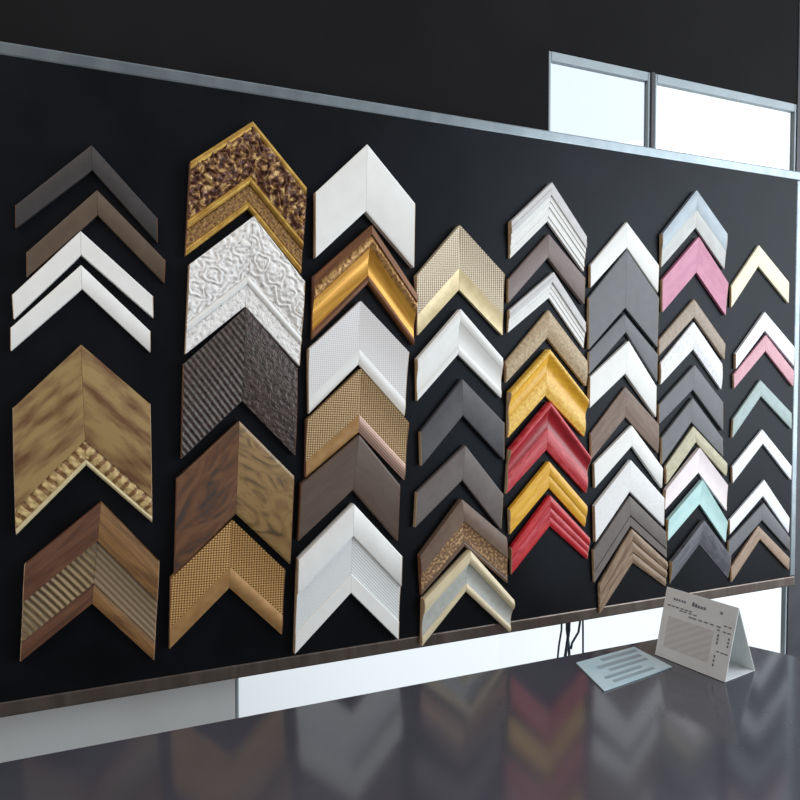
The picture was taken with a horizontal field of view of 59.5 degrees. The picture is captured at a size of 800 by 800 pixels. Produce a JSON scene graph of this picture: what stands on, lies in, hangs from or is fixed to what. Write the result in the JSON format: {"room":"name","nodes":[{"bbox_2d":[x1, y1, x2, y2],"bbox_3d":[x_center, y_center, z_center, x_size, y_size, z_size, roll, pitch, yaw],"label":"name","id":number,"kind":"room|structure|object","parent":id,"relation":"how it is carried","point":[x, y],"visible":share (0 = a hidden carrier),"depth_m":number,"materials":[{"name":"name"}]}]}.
{"room":"service shop","nodes":[
{"label":"service shop","id":0,"kind":"room"},
{"bbox_2d":[0,0,798,762],"bbox_3d":[-0.528,-0.091,1.193,3.346,2.600,0.050,-1,2,-23],"label":"wall","id":1,"kind":"structure","parent":0,"point":[487,60],"depth_m":1.36,"materials":[{"name":"grey paint"}]},
{"bbox_2d":[0,41,799,717],"bbox_3d":[0.067,-0.035,1.374,1.942,1.013,0.085,-1,2,-23],"label":"display board","id":2,"kind":"object","parent":1,"relation":"attached to","point":[148,123],"visible":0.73,"depth_m":1.25,"materials":[{"name":"black fabric"}]},
{"bbox_2d":[10,266,150,352],"bbox_3d":[-0.491,-0.141,1.082,0.197,0.133,0.009,-1,2,-23],"label":"sample","id":3,"kind":"object","parent":2,"relation":"attached to","point":[74,283],"visible":1,"depth_m":1.07,"materials":[{"name":"white paint"}]},
{"bbox_2d":[13,345,151,534],"bbox_3d":[-0.489,0.058,1.086,0.195,0.287,0.015,-1,2,-23],"label":"sample","id":4,"kind":"object","parent":2,"relation":"attached to","point":[82,414],"visible":1,"depth_m":1.08,"materials":[{"name":"beige wood"}]},
{"bbox_2d":[12,232,153,319],"bbox_3d":[-0.486,-0.190,1.081,0.198,0.137,0.011,-1,2,-23],"label":"sample","id":5,"kind":"object","parent":2,"relation":"attached to","point":[80,245],"visible":1,"depth_m":1.07,"materials":[{"name":"white paint"}]},
{"bbox_2d":[15,146,157,242],"bbox_3d":[-0.480,-0.321,1.080,0.200,0.142,0.009,-1,2,-23],"label":"sample","id":6,"kind":"object","parent":2,"relation":"attached to","point":[89,160],"visible":1,"depth_m":1.07,"materials":[{"name":"black wood"}]},
{"bbox_2d":[20,501,158,661],"bbox_3d":[-0.483,0.291,1.096,0.201,0.263,0.018,-1,2,-23],"label":"sample","id":7,"kind":"object","parent":2,"relation":"attached to","point":[59,581],"visible":1,"depth_m":1.09,"materials":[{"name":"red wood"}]},
{"bbox_2d":[26,191,165,283],"bbox_3d":[-0.469,-0.255,1.087,0.198,0.139,0.009,-1,2,-23],"label":"sample","id":8,"kind":"object","parent":2,"relation":"attached to","point":[86,212],"visible":1,"depth_m":1.08,"materials":[{"name":"brown wood"}]},
{"bbox_2d":[169,519,284,648],"bbox_3d":[-0.289,0.305,1.179,0.192,0.208,0.016,-1,2,-23],"label":"sample","id":9,"kind":"object","parent":2,"relation":"attached to","point":[231,559],"visible":1,"depth_m":1.17,"materials":[{"name":"brown wood"}]},
{"bbox_2d":[173,421,293,574],"bbox_3d":[-0.277,0.160,1.179,0.200,0.251,0.016,-1,2,-23],"label":"sample","id":10,"kind":"object","parent":2,"relation":"attached to","point":[237,474],"visible":1,"depth_m":1.17,"materials":[{"name":"brown wood"}]},
{"bbox_2d":[180,308,297,458],"bbox_3d":[-0.268,-0.028,1.175,0.194,0.250,0.019,-1,2,-23],"label":"sample","id":11,"kind":"object","parent":2,"relation":"attached to","point":[242,362],"visible":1,"depth_m":1.17,"materials":[{"name":"black wood"}]},
{"bbox_2d":[184,216,304,365],"bbox_3d":[-0.258,-0.182,1.173,0.200,0.249,0.021,-1,2,-23],"label":"sample","id":12,"kind":"object","parent":2,"relation":"attached to","point":[246,269],"visible":1,"depth_m":1.17,"materials":[{"name":"white paint"}]},
{"bbox_2d":[184,121,306,273],"bbox_3d":[-0.255,-0.340,1.168,0.202,0.245,0.023,-1,2,-23],"label":"sample","id":13,"kind":"object","parent":2,"relation":"attached to","point":[243,172],"visible":1,"depth_m":1.16,"materials":[{"name":"gold metal"}]},
{"bbox_2d":[293,502,402,653],"bbox_3d":[-0.092,0.316,1.261,0.202,0.261,0.019,-1,2,-23],"label":"sample","id":14,"kind":"object","parent":2,"relation":"attached to","point":[350,555],"visible":1,"depth_m":1.25,"materials":[{"name":"white paint"}]},
{"bbox_2d":[296,435,399,540],"bbox_3d":[-0.091,0.162,1.259,0.193,0.198,0.015,-1,2,-23],"label":"sample","id":15,"kind":"object","parent":2,"relation":"attached to","point":[354,467],"visible":1,"depth_m":1.25,"materials":[{"name":"brown wood"}]},
{"bbox_2d":[304,369,408,479],"bbox_3d":[-0.076,0.047,1.261,0.196,0.206,0.016,-1,2,-23],"label":"sample","id":16,"kind":"object","parent":2,"relation":"attached to","point":[358,405],"visible":1,"depth_m":1.25,"materials":[{"name":"brown wood"}]},
{"bbox_2d":[306,301,408,415],"bbox_3d":[-0.073,-0.073,1.258,0.190,0.207,0.016,-1,2,-23],"label":"sample","id":17,"kind":"object","parent":2,"relation":"attached to","point":[358,337],"visible":1,"depth_m":1.25,"materials":[{"name":"white paint"}]},
{"bbox_2d":[313,145,414,268],"bbox_3d":[-0.062,-0.349,1.254,0.190,0.213,0.015,-1,2,-23],"label":"sample","id":18,"kind":"object","parent":2,"relation":"attached to","point":[364,185],"visible":1,"depth_m":1.25,"materials":[{"name":"white paint"}]},
{"bbox_2d":[310,225,417,344],"bbox_3d":[-0.062,-0.206,1.255,0.198,0.211,0.022,-1,2,-23],"label":"sample","id":19,"kind":"object","parent":2,"relation":"attached to","point":[366,260],"visible":1,"depth_m":1.25,"materials":[{"name":"gold metal"}]},
{"bbox_2d":[413,445,502,528],"bbox_3d":[0.114,0.172,1.349,0.191,0.169,0.010,-1,2,-23],"label":"sample","id":20,"kind":"object","parent":2,"relation":"attached to","point":[462,466],"visible":1,"depth_m":1.34,"materials":[{"name":"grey wood"}]},
{"bbox_2d":[414,309,502,400],"bbox_3d":[0.115,-0.086,1.337,0.184,0.173,0.015,-1,2,-23],"label":"sample","id":21,"kind":"object","parent":2,"relation":"attached to","point":[459,336],"visible":1,"depth_m":1.33,"materials":[{"name":"white paint"}]},
{"bbox_2d":[414,225,504,334],"bbox_3d":[0.115,-0.226,1.333,0.188,0.209,0.015,-1,2,-23],"label":"sample","id":22,"kind":"object","parent":2,"relation":"attached to","point":[459,263],"visible":0.99,"depth_m":1.33,"materials":[{"name":"brown wood"}]},
{"bbox_2d":[418,379,503,465],"bbox_3d":[0.120,0.041,1.347,0.182,0.162,0.010,-1,2,-23],"label":"sample","id":23,"kind":"object","parent":2,"relation":"attached to","point":[461,401],"visible":1,"depth_m":1.34,"materials":[{"name":"wood"}]},
{"bbox_2d":[417,499,507,594],"bbox_3d":[0.125,0.279,1.354,0.194,0.177,0.016,-1,2,-23],"label":"sample","id":24,"kind":"object","parent":2,"relation":"attached to","point":[462,526],"visible":1,"depth_m":1.35,"materials":[{"name":"brown wood"}]},
{"bbox_2d":[420,549,514,645],"bbox_3d":[0.133,0.378,1.359,0.200,0.175,0.020,-1,2,-23],"label":"sample","id":25,"kind":"object","parent":2,"relation":"attached to","point":[467,574],"visible":1,"depth_m":1.35,"materials":[{"name":"beige wood"}]},
{"bbox_2d":[503,310,587,385],"bbox_3d":[0.298,-0.105,1.417,0.198,0.154,0.011,-1,2,-23],"label":"sample","id":26,"kind":"object","parent":2,"relation":"attached to","point":[547,327],"visible":1,"depth_m":1.41,"materials":[{"name":"brown wood"}]},
{"bbox_2d":[506,234,584,303],"bbox_3d":[0.296,-0.263,1.412,0.184,0.141,0.009,-1,2,-23],"label":"sample","id":27,"kind":"object","parent":2,"relation":"attached to","point":[548,249],"visible":1,"depth_m":1.41,"materials":[{"name":"brown wood"}]},
{"bbox_2d":[506,272,585,347],"bbox_3d":[0.298,-0.182,1.415,0.186,0.152,0.011,-1,2,-23],"label":"sample","id":28,"kind":"object","parent":2,"relation":"attached to","point":[550,287],"visible":1,"depth_m":1.42,"materials":[{"name":"white paint"}]},
{"bbox_2d":[504,402,590,493],"bbox_3d":[0.303,0.100,1.423,0.200,0.192,0.018,-1,2,-23],"label":"sample","id":29,"kind":"object","parent":2,"relation":"attached to","point":[547,431],"visible":1,"depth_m":1.42,"materials":[{"name":"red wood"}]},
{"bbox_2d":[507,461,587,533],"bbox_3d":[0.303,0.196,1.429,0.189,0.143,0.012,-1,2,-23],"label":"sample","id":30,"kind":"object","parent":2,"relation":"attached to","point":[547,476],"visible":1,"depth_m":1.42,"materials":[{"name":"yellow wood"}]},
{"bbox_2d":[506,349,588,437],"bbox_3d":[0.301,-0.013,1.418,0.190,0.180,0.018,-1,2,-23],"label":"sample","id":31,"kind":"object","parent":2,"relation":"attached to","point":[546,377],"visible":1,"depth_m":1.41,"materials":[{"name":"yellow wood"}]},
{"bbox_2d":[508,182,586,271],"bbox_3d":[0.299,-0.350,1.408,0.181,0.172,0.013,-1,2,-23],"label":"sample","id":32,"kind":"object","parent":2,"relation":"attached to","point":[548,206],"visible":1,"depth_m":1.40,"materials":[{"name":"white paint"}]},
{"bbox_2d":[509,495,589,573],"bbox_3d":[0.308,0.271,1.434,0.192,0.153,0.012,-1,2,-23],"label":"sample","id":33,"kind":"object","parent":2,"relation":"attached to","point":[549,513],"visible":1,"depth_m":1.43,"materials":[{"name":"red wood"}]},
{"bbox_2d":[557,620,583,657],"bbox_3d":[0.368,0.542,1.514,0.085,0.226,0.015,-1,2,-32],"label":"cable bundle","id":34,"kind":"object","parent":2,"relation":"hanging from","point":[568,646],"visible":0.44,"depth_m":1.51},
{"bbox_2d":[587,341,656,416],"bbox_3d":[0.476,-0.044,1.496,0.179,0.164,0.009,-1,2,-23],"label":"sample","id":35,"kind":"object","parent":2,"relation":"attached to","point":[625,361],"visible":1,"depth_m":1.49,"materials":[{"name":"white paint"}]},
{"bbox_2d":[587,314,657,380],"bbox_3d":[0.477,-0.111,1.495,0.184,0.144,0.007,-1,2,-23],"label":"sample","id":36,"kind":"object","parent":2,"relation":"attached to","point":[649,357],"visible":1,"depth_m":1.49,"materials":[{"name":"grey wood"}]},
{"bbox_2d":[587,250,658,348],"bbox_3d":[0.477,-0.213,1.491,0.187,0.211,0.007,-1,2,-23],"label":"sample","id":37,"kind":"object","parent":2,"relation":"attached to","point":[624,286],"visible":1,"depth_m":1.49,"materials":[{"name":"grey wood"}]},
{"bbox_2d":[588,222,658,292],"bbox_3d":[0.478,-0.305,1.488,0.183,0.144,0.008,-1,2,-23],"label":"sample","id":38,"kind":"object","parent":2,"relation":"attached to","point":[625,238],"visible":1,"depth_m":1.48,"materials":[{"name":"white paint"}]},
{"bbox_2d":[589,387,658,458],"bbox_3d":[0.483,0.048,1.503,0.184,0.151,0.007,-1,2,-23],"label":"sample","id":39,"kind":"object","parent":2,"relation":"attached to","point":[625,405],"visible":0.99,"depth_m":1.50,"materials":[{"name":"brown wood"}]},
{"bbox_2d":[592,425,662,487],"bbox_3d":[0.492,0.125,1.509,0.188,0.140,0.008,-1,2,-23],"label":"sample","id":40,"kind":"object","parent":2,"relation":"attached to","point":[629,437],"visible":1,"depth_m":1.50,"materials":[{"name":"white paint"}]},
{"bbox_2d":[592,460,664,541],"bbox_3d":[0.495,0.214,1.513,0.191,0.169,0.009,-1,2,-23],"label":"sample","id":41,"kind":"object","parent":2,"relation":"attached to","point":[629,479],"visible":1,"depth_m":1.50,"materials":[{"name":"white wood"}]},
{"bbox_2d":[591,496,666,581],"bbox_3d":[0.500,0.296,1.518,0.202,0.178,0.008,-1,2,-23],"label":"sample","id":42,"kind":"object","parent":2,"relation":"attached to","point":[629,514],"visible":1,"depth_m":1.51,"materials":[{"name":"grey wood"}]},
{"bbox_2d":[598,528,667,612],"bbox_3d":[0.509,0.366,1.524,0.187,0.174,0.009,-1,2,-23],"label":"sample","id":43,"kind":"object","parent":2,"relation":"attached to","point":[633,549],"visible":1,"depth_m":1.51,"materials":[{"name":"brown wood"}]},
{"bbox_2d":[657,365,722,429],"bbox_3d":[0.655,-0.004,1.575,0.191,0.150,0.007,-1,2,-23],"label":"sample","id":44,"kind":"object","parent":2,"relation":"attached to","point":[692,380],"visible":1,"depth_m":1.57,"materials":[{"name":"grey wood"}]},
{"bbox_2d":[659,398,722,463],"bbox_3d":[0.659,0.068,1.579,0.184,0.144,0.007,-1,2,-23],"label":"sample","id":45,"kind":"object","parent":2,"relation":"attached to","point":[691,412],"visible":1,"depth_m":1.57,"materials":[{"name":"grey wood"}]},
{"bbox_2d":[659,322,722,388],"bbox_3d":[0.654,-0.099,1.571,0.184,0.152,0.008,-1,2,-23],"label":"sample","id":46,"kind":"object","parent":2,"relation":"attached to","point":[692,339],"visible":1,"depth_m":1.57,"materials":[{"name":"white wood"}]},
{"bbox_2d":[657,299,724,359],"bbox_3d":[0.655,-0.159,1.570,0.197,0.134,0.006,-1,2,-23],"label":"sample","id":47,"kind":"object","parent":2,"relation":"attached to","point":[692,310],"visible":1,"depth_m":1.56,"materials":[{"name":"beige wood"}]},
{"bbox_2d":[659,190,727,268],"bbox_3d":[0.656,-0.378,1.560,0.191,0.175,0.010,-1,2,-23],"label":"sample","id":48,"kind":"object","parent":2,"relation":"attached to","point":[695,214],"visible":1,"depth_m":1.56,"materials":[{"name":"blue wood"}]},
{"bbox_2d":[660,237,728,314],"bbox_3d":[0.660,-0.278,1.566,0.195,0.170,0.009,-1,2,-23],"label":"sample","id":49,"kind":"object","parent":2,"relation":"attached to","point":[696,259],"visible":1,"depth_m":1.56,"materials":[{"name":"pink wood"}]},
{"bbox_2d":[663,448,727,510],"bbox_3d":[0.672,0.183,1.587,0.187,0.150,0.010,-1,2,-23],"label":"sample","id":50,"kind":"object","parent":2,"relation":"attached to","point":[697,462],"visible":1,"depth_m":1.58,"materials":[{"name":"white wood"}]},
{"bbox_2d":[664,426,726,483],"bbox_3d":[0.672,0.122,1.586,0.185,0.125,0.007,-1,2,-23],"label":"sample","id":51,"kind":"object","parent":2,"relation":"attached to","point":[693,436],"visible":1,"depth_m":1.57,"materials":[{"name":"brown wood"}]},
{"bbox_2d":[665,480,727,541],"bbox_3d":[0.676,0.256,1.591,0.180,0.150,0.010,-1,2,-23],"label":"sample","id":52,"kind":"object","parent":2,"relation":"attached to","point":[700,495],"visible":1,"depth_m":1.59,"materials":[{"name":"teal wood"}]},
{"bbox_2d":[669,520,730,583],"bbox_3d":[0.687,0.346,1.599,0.180,0.144,0.010,-1,2,-23],"label":"sample","id":53,"kind":"object","parent":2,"relation":"attached to","point":[702,535],"visible":1,"depth_m":1.60,"materials":[{"name":"grey wood"}]},
{"bbox_2d":[727,503,789,554],"bbox_3d":[0.859,0.308,1.673,0.204,0.123,0.005,-1,2,-23],"label":"sample","id":54,"kind":"object","parent":2,"relation":"attached to","point":[762,513],"visible":1,"depth_m":1.67,"materials":[{"name":"grey wood"}]},
{"bbox_2d":[728,480,789,533],"bbox_3d":[0.859,0.259,1.671,0.199,0.135,0.005,-1,2,-23],"label":"sample","id":55,"kind":"object","parent":2,"relation":"attached to","point":[762,490],"visible":1,"depth_m":1.67,"materials":[{"name":"white wood"}]},
{"bbox_2d":[729,245,788,307],"bbox_3d":[0.847,-0.289,1.647,0.189,0.149,0.005,-1,2,-23],"label":"sample","id":56,"kind":"object","parent":2,"relation":"attached to","point":[758,258],"visible":1,"depth_m":1.64,"materials":[{"name":"beige wood"}]},
{"bbox_2d":[730,526,789,581],"bbox_3d":[0.863,0.363,1.676,0.195,0.125,0.005,-1,2,-23],"label":"sample","id":57,"kind":"object","parent":2,"relation":"attached to","point":[758,534],"visible":1,"depth_m":1.67,"materials":[{"name":"brown wood"}]},
{"bbox_2d":[730,429,791,482],"bbox_3d":[0.863,0.133,1.668,0.198,0.126,0.005,-1,2,-23],"label":"sample","id":58,"kind":"object","parent":2,"relation":"attached to","point":[761,438],"visible":1,"depth_m":1.66,"materials":[{"name":"white wood"}]},
{"bbox_2d":[730,380,791,437],"bbox_3d":[0.861,0.020,1.663,0.196,0.134,0.005,-1,2,-23],"label":"sample","id":59,"kind":"object","parent":2,"relation":"attached to","point":[759,390],"visible":1,"depth_m":1.66,"materials":[{"name":"teal wood"}]},
{"bbox_2d":[732,335,793,387],"bbox_3d":[0.864,-0.091,1.661,0.200,0.126,0.005,-1,2,-23],"label":"sample","id":60,"kind":"object","parent":2,"relation":"attached to","point":[765,345],"visible":1,"depth_m":1.66,"materials":[{"name":"pink wood"}]},
{"bbox_2d":[734,312,794,368],"bbox_3d":[0.865,-0.141,1.659,0.195,0.135,0.006,-1,2,-23],"label":"sample","id":61,"kind":"object","parent":2,"relation":"attached to","point":[764,324],"visible":1,"depth_m":1.65,"materials":[{"name":"white wood"}]},
{"bbox_2d":[548,51,649,146],"bbox_3d":[0.446,-0.604,1.569,0.279,0.298,0.014,-1,2,-23],"label":"window","id":62,"kind":"structure","parent":1,"relation":"in","point":[554,57],"depth_m":1.56,"materials":[{"name":"metal"}]},
{"bbox_2d":[649,72,655,147],"bbox_3d":[0.581,-0.606,1.626,0.013,0.300,0.018,-1,2,-23],"label":"trim","id":63,"kind":"structure","parent":1,"relation":"attached to","point":[652,74],"depth_m":1.61,"materials":[{"name":"grey metal"}]},
{"bbox_2d":[655,74,795,170],"bbox_3d":[0.802,-0.609,1.721,0.468,0.298,0.014,-1,2,-23],"label":"window","id":64,"kind":"structure","parent":1,"relation":"in","point":[664,81],"depth_m":1.72,"materials":[{"name":"metal"}]},
{"bbox_3d":[0.692,1.259,0.480,5.618,0.050,4.347,0,2,0],"label":"floor","id":65,"kind":"structure","parent":0,"visible":0},
{"bbox_2d":[0,639,799,799],"bbox_3d":[-0.070,0.848,0.811,2.179,0.750,0.552,-1,2,-23],"label":"desk","id":66,"kind":"object","parent":65,"relation":"on","point":[540,730],"visible":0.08,"depth_m":0.94,"materials":[{"name":"grey laminate"}]},
{"bbox_2d":[576,647,671,690],"bbox_3d":[0.377,0.457,1.198,0.182,0.002,0.102,-1,2,-30],"label":"leaflet","id":67,"kind":"object","parent":66,"relation":"on","point":[609,671],"visible":1,"depth_m":1.20,"materials":[{"name":"white paper"}]},
{"bbox_2d":[655,587,754,681],"bbox_3d":[0.527,0.401,1.222,0.085,0.114,0.144,-1,2,-32],"label":"card sign","id":68,"kind":"object","parent":66,"relation":"on","point":[703,635],"visible":1,"depth_m":1.20,"materials":[{"name":"paper"}]},
{"bbox_3d":[1.702,-0.123,2.139,0.848,2.600,0.398,0,2,0],"label":"wall","id":69,"kind":"structure","parent":0,"visible":0},
{"bbox_2d":[786,0,799,656],"bbox_3d":[1.158,-0.115,1.885,0.300,2.600,0.012,-1,2,-23],"label":"trim","id":70,"kind":"structure","parent":69,"relation":"attached to","point":[793,592],"depth_m":1.85,"materials":[{"name":"grey metal"}]},
{"bbox_3d":[0.350,1.046,1.605,1.343,0.300,0.608,0,2,0],"label":"wall","id":71,"kind":"structure","parent":0,"visible":0},
{"bbox_2d":[235,587,786,718],"bbox_3d":[0.357,0.222,1.560,1.436,1.349,0.014,-1,2,-23],"label":"window","id":72,"kind":"structure","parent":71,"relation":"in","point":[783,589],"depth_m":1.85,"materials":[{"name":"metal"}]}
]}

